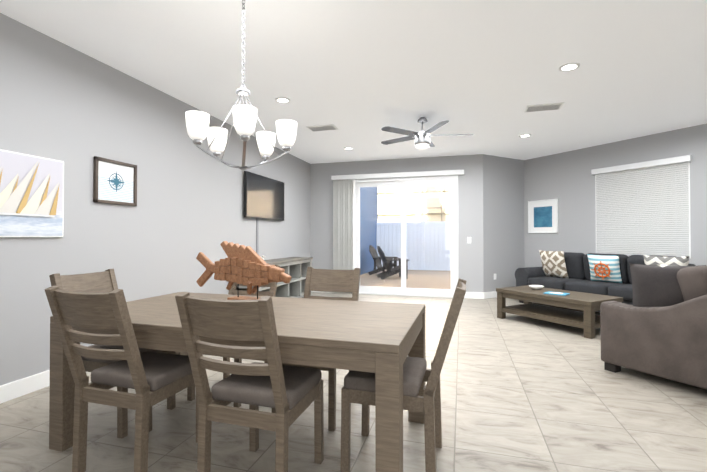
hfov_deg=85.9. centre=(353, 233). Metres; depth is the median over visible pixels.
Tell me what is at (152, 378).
dining chair
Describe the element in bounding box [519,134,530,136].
recessed light
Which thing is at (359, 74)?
ceiling
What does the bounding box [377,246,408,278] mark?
chair
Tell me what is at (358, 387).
dining chair
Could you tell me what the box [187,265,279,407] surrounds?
dining chair
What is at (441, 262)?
fence
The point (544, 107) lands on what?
ceiling vent
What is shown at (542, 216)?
picture
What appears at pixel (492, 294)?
baseboard
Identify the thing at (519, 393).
floor
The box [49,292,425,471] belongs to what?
dining table
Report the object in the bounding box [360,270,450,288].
floor
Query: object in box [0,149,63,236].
framed picture
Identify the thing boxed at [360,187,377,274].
wall
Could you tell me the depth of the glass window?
7.67 m
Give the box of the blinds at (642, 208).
[591,155,691,257]
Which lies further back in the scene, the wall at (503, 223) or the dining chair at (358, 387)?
the wall at (503, 223)
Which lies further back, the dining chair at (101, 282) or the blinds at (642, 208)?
the blinds at (642, 208)
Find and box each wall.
[0,13,309,385]
[310,154,482,291]
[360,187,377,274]
[483,154,524,291]
[524,124,706,266]
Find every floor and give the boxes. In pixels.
[0,292,706,471]
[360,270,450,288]
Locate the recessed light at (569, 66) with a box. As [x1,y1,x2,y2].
[559,62,579,71]
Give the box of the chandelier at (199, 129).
[185,0,296,169]
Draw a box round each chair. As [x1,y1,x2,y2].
[44,286,198,471]
[49,269,175,437]
[175,292,323,471]
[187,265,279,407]
[272,267,360,431]
[340,278,466,471]
[368,245,397,274]
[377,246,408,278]
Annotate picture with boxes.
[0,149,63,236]
[93,156,136,205]
[528,199,557,232]
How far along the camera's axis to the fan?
5.00 m
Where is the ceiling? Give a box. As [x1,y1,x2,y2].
[0,0,706,163]
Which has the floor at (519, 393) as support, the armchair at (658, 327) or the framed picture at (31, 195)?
the armchair at (658, 327)
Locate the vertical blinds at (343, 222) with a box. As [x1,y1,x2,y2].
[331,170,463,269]
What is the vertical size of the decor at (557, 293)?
0.015 m
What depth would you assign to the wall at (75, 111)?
3.60 m
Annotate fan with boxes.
[381,117,472,149]
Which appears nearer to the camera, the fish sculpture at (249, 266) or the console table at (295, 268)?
the fish sculpture at (249, 266)
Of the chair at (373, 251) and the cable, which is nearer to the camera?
the cable
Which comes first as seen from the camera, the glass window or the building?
the glass window
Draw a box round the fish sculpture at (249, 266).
[196,241,291,299]
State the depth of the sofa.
6.00 m
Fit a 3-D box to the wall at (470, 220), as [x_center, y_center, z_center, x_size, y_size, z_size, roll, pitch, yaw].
[0.787,-0.125,7.799,3.550,2.770,0.100,0,-1,16]
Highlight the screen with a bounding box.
[244,171,283,220]
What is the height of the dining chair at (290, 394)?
0.956 m
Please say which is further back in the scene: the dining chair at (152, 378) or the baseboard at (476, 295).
the baseboard at (476, 295)
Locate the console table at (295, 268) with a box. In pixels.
[239,257,312,297]
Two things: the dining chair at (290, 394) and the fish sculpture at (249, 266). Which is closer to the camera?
the dining chair at (290, 394)
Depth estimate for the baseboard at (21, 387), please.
2.83 m
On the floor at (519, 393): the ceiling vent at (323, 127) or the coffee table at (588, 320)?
the coffee table at (588, 320)
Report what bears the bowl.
on the coffee table at (588, 320)
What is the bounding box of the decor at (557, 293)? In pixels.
[544,291,569,295]
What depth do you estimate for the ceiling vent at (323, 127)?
5.48 m
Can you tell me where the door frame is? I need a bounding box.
[355,175,457,297]
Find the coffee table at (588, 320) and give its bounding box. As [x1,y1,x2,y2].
[496,285,622,338]
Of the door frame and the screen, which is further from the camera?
the door frame
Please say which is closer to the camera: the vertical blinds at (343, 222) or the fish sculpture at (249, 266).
the fish sculpture at (249, 266)
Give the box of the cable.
[256,218,258,254]
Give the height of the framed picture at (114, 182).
0.410 m
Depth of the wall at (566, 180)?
6.73 m
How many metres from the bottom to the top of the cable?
0.665 m
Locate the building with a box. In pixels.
[378,184,449,221]
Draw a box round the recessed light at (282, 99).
[275,97,289,102]
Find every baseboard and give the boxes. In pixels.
[0,370,86,403]
[312,291,483,298]
[484,291,496,298]
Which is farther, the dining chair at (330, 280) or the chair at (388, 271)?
the chair at (388, 271)
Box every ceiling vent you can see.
[306,124,338,131]
[524,102,564,112]
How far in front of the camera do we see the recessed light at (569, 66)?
3.53 m
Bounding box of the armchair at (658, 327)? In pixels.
[600,263,706,388]
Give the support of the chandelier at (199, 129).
hanging from the ceiling
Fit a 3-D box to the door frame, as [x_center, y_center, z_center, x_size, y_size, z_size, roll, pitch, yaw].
[1.014,0.069,7.717,2.150,2.380,0.130,0,-1,16]
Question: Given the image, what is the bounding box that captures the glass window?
[360,184,449,288]
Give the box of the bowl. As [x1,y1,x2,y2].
[529,285,543,289]
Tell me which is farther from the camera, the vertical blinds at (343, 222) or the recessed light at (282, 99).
the vertical blinds at (343, 222)
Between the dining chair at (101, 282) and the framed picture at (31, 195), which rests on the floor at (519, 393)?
the dining chair at (101, 282)
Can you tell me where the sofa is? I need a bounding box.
[515,250,695,311]
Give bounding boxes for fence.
[377,218,449,270]

